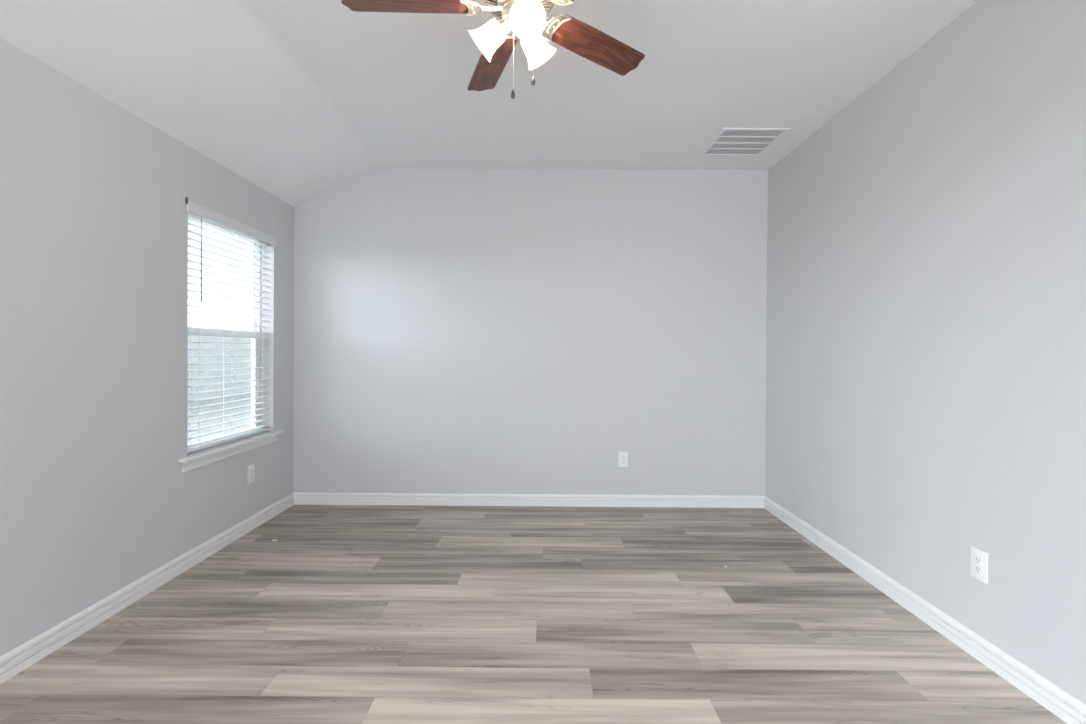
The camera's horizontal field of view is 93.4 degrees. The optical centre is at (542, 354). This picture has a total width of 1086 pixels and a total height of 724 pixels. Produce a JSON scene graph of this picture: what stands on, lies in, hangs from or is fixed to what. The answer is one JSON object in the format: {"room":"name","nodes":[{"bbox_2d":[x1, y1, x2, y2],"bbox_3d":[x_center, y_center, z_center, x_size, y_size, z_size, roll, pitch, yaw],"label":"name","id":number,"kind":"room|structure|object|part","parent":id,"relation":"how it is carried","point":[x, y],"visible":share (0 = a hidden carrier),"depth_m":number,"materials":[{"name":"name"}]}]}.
{"room":"empty room","nodes":[
{"label":"empty room","id":0,"kind":"room"},
{"bbox_2d":[0,38,293,655],"bbox_3d":[-2.122,0.080,0.771,0.150,2.525,7.131,0,0,0],"label":"wall","id":1,"kind":"structure","parent":0,"point":[96,497],"depth_m":2.37,"materials":[{"name":"paint"}]},
{"bbox_2d":[0,493,293,683],"bbox_3d":[-2.043,1.191,1.652,0.016,0.095,5.081,0,0,0],"label":"baseboard","id":2,"kind":"structure","parent":1,"relation":"attached to","point":[25,655],"depth_m":2.46,"materials":[{"name":"paint"}]},
{"bbox_2d":[179,214,282,471],"bbox_3d":[-2.092,-0.113,3.404,0.194,1.553,1.073,0,0,0],"label":"window","id":3,"kind":"structure","parent":1,"relation":"in","point":[205,456],"depth_m":3.68,"materials":[{"name":"plastic"}]},
{"bbox_3d":[-2.165,-0.492,3.405,0.022,0.732,0.869,0,0,0],"label":"sash","id":4,"kind":"part","parent":3,"relation":"part of","materials":[{"name":"plastic"}]},
{"bbox_3d":[-2.147,0.204,3.408,0.022,0.739,0.869,0,0,0],"label":"sash","id":5,"kind":"part","parent":3,"relation":"part of","materials":[{"name":"plastic"}]},
{"bbox_3d":[-2.067,0.595,3.408,0.136,0.022,1.073,0,0,0],"label":"sill","id":6,"kind":"part","parent":3,"relation":"part of","materials":[{"name":"paint"}]},
{"bbox_2d":[186,197,276,452],"bbox_3d":[-2.065,-0.162,3.396,0.093,1.470,0.960,0,0,0],"label":"window blind","id":7,"kind":"object","parent":3,"relation":"attached to","point":[197,210],"visible":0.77,"depth_m":3.33,"materials":[{"name":"plastic"}]},
{"bbox_3d":[-2.084,-0.139,3.067,0.056,1.398,0.014,0,0,0],"label":"ladder cord","id":8,"kind":"part","parent":7,"relation":"part of","materials":[{"name":"white fabric"}]},
{"bbox_3d":[-2.078,-0.860,3.402,0.052,0.051,0.921,0,0,0],"label":"head rail","id":9,"kind":"part","parent":7,"relation":"part of","materials":[{"name":"plastic"}]},
{"bbox_3d":[-2.084,-0.140,3.392,0.056,1.398,0.014,0,0,0],"label":"ladder cord","id":10,"kind":"part","parent":7,"relation":"part of","materials":[{"name":"white fabric"}]},
{"bbox_3d":[-2.088,0.564,3.410,0.050,0.018,0.917,0,0,0],"label":"rail","id":11,"kind":"part","parent":7,"relation":"part of","materials":[{"name":"white plastic"}]},
{"bbox_3d":[-2.083,-0.142,3.757,0.056,1.398,0.014,0,0,0],"label":"ladder cord","id":12,"kind":"part","parent":7,"relation":"part of","materials":[{"name":"white fabric"}]},
{"bbox_3d":[-2.159,-0.153,3.406,0.058,1.473,0.933,0,0,0],"label":"frame","id":13,"kind":"part","parent":3,"relation":"part of","materials":[{"name":"plastic"}]},
{"bbox_2d":[247,464,254,483],"bbox_3d":[-2.040,0.834,3.580,0.008,0.125,0.080,0,0,0],"label":"wall outlet","id":14,"kind":"object","parent":1,"relation":"attached to","point":[251,468],"visible":1,"depth_m":3.57,"materials":[{"name":"white plastic"}]},
{"bbox_2d":[0,0,976,206],"bbox_3d":[-0.107,-1.391,0.684,3.860,0.444,6.981,0,0,0],"label":"ceiling","id":15,"kind":"structure","parent":0,"point":[303,101],"depth_m":2.69,"materials":[{"name":"paint"}]},
{"bbox_2d":[341,0,644,98],"bbox_3d":[-0.136,-1.200,1.855,1.177,0.599,1.211,0,0,0],"label":"ceiling fan","id":16,"kind":"object","parent":15,"relation":"hanging from","point":[525,20],"visible":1,"depth_m":1.91,"materials":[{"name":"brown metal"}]},
{"bbox_3d":[-0.482,-1.263,1.848,0.483,0.006,0.134,0,14,-2],"label":"blade","id":17,"kind":"part","parent":16,"relation":"part of","materials":[{"name":"brown wood"}]},
{"bbox_3d":[-0.194,-1.164,1.879,0.102,0.127,0.127,-36,-7,9],"label":"lamp shade","id":18,"kind":"part","parent":16,"relation":"part of","materials":[{"name":"white glass"}]},
{"bbox_3d":[-0.222,-1.263,2.228,0.134,0.006,0.483,-14,5,-19],"label":"blade","id":19,"kind":"part","parent":16,"relation":"part of","materials":[{"name":"brown wood"}]},
{"bbox_2d":[494,17,507,37],"bbox_3d":[-0.140,-1.192,1.867,0.039,0.068,0.076,-36,-7,9],"label":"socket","id":20,"kind":"object","parent":16,"relation":"attached to","point":[501,26],"depth_m":1.85,"materials":[{"name":"metal"}]},
{"bbox_3d":[-0.103,-1.080,1.804,0.003,0.303,0.008,0,0,18],"label":"pull chain","id":21,"kind":"part","parent":16,"relation":"part of","materials":[{"name":"silver metal"}]},
{"bbox_2d":[514,8,523,24],"bbox_3d":[-0.082,-1.192,1.817,0.076,0.068,0.039,0,36,-19],"label":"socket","id":22,"kind":"object","parent":16,"relation":"attached to","point":[516,22],"depth_m":1.80,"materials":[{"name":"metal"}]},
{"bbox_3d":[-0.069,-1.173,1.779,0.045,0.045,0.068,0,36,-19],"label":"bulb","id":23,"kind":"part","parent":16,"relation":"part of","materials":[{"name":"white glass"}]},
{"bbox_3d":[-0.065,-1.163,1.765,0.127,0.127,0.102,0,36,-19],"label":"lamp shade","id":24,"kind":"part","parent":16,"relation":"part of","materials":[{"name":"white glass"}]},
{"bbox_3d":[-0.036,-1.116,1.850,0.008,0.231,0.003,0,0,0],"label":"pull chain","id":25,"kind":"part","parent":16,"relation":"part of","materials":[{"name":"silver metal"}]},
{"bbox_3d":[-0.031,-1.163,1.934,0.127,0.127,0.102,1,-36,41],"label":"lamp shade","id":26,"kind":"part","parent":16,"relation":"part of","materials":[{"name":"white glass"}]},
{"bbox_3d":[0.220,-1.260,2.098,0.483,0.006,0.134,0,-13,-38],"label":"blade","id":27,"kind":"part","parent":16,"relation":"part of","materials":[{"name":"brown wood"}]},
{"bbox_2d":[701,128,789,155],"bbox_3d":[1.409,-1.494,3.619,0.448,0.009,0.468,0,0,0],"label":"ceiling vent","id":28,"kind":"object","parent":15,"relation":"in","point":[728,141],"visible":1,"depth_m":3.60,"materials":[{"name":"metal"}]},
{"bbox_2d":[293,168,767,495],"bbox_3d":[-0.107,-0.112,4.256,3.860,2.899,0.150,0,0,0],"label":"wall","id":29,"kind":"structure","parent":0,"point":[457,331],"depth_m":4.18,"materials":[{"name":"paint"}]},
{"bbox_2d":[293,492,764,507],"bbox_3d":[-0.115,1.190,4.179,3.860,0.095,0.016,0,0,0],"label":"baseboard","id":30,"kind":"structure","parent":29,"relation":"attached to","point":[300,498],"depth_m":4.17,"materials":[{"name":"paint"}]},
{"bbox_2d":[618,452,627,466],"bbox_3d":[0.655,0.859,4.180,0.080,0.125,0.008,0,0,0],"label":"wall outlet","id":31,"kind":"object","parent":29,"relation":"attached to","point":[622,456],"visible":1,"depth_m":4.18,"materials":[{"name":"white plastic"}]},
{"bbox_2d":[0,505,1066,723],"bbox_3d":[-0.124,1.256,0.697,3.860,0.001,6.981,0,0,0],"label":"floor","id":32,"kind":"structure","parent":0,"point":[354,614],"depth_m":2.25,"materials":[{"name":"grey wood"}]},
{"bbox_2d":[765,0,1085,704],"bbox_3d":[1.890,-0.106,0.760,0.150,2.949,7.131,0,0,0],"label":"wall","id":33,"kind":"structure","parent":0,"point":[926,345],"depth_m":2.27,"materials":[{"name":"paint"}]},
{"bbox_2d":[764,496,1085,723],"bbox_3d":[1.798,1.221,0.692,0.016,0.095,6.981,0,0,0],"label":"baseboard","id":34,"kind":"structure","parent":33,"relation":"attached to","point":[1066,707],"depth_m":2.23,"materials":[{"name":"paint"}]},
{"bbox_2d":[970,546,987,583],"bbox_3d":[1.808,0.873,2.124,0.008,0.125,0.080,0,0,0],"label":"wall outlet","id":35,"kind":"object","parent":33,"relation":"attached to","point":[978,558],"visible":1,"depth_m":2.12,"materials":[{"name":"white plastic"}]},
{"bbox_2d":[974,565,981,573],"bbox_3d":[1.804,0.892,2.124,0.002,0.028,0.034,0,0,0],"label":"receptacle","id":36,"kind":"object","parent":35,"relation":"attached to","point":[977,568],"depth_m":2.12,"materials":[{"name":"white plastic"}]},
{"bbox_2d":[974,556,981,563],"bbox_3d":[1.805,0.853,2.124,0.002,0.028,0.034,0,0,0],"label":"receptacle","id":37,"kind":"object","parent":35,"relation":"attached to","point":[977,559],"depth_m":2.12,"materials":[{"name":"white plastic"}]},
{"label":"outside","id":38,"kind":"structure","parent":0,"visible":0},
{"bbox_2d":[187,394,250,443],"bbox_3d":[-21.096,1.347,5.061,37.802,0.200,70.000,0,0,0],"label":"ground","id":39,"kind":"structure","parent":38,"point":[245,396],"depth_m":10.82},
{"bbox_2d":[188,335,250,400],"bbox_3d":[-9.548,0.344,9.551,0.162,1.908,30.450,0,0,0],"label":"fence","id":40,"kind":"object","parent":39,"relation":"on","point":[245,350],"visible":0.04,"depth_m":14.92,"materials":[{"name":"grey wood"}]}
]}

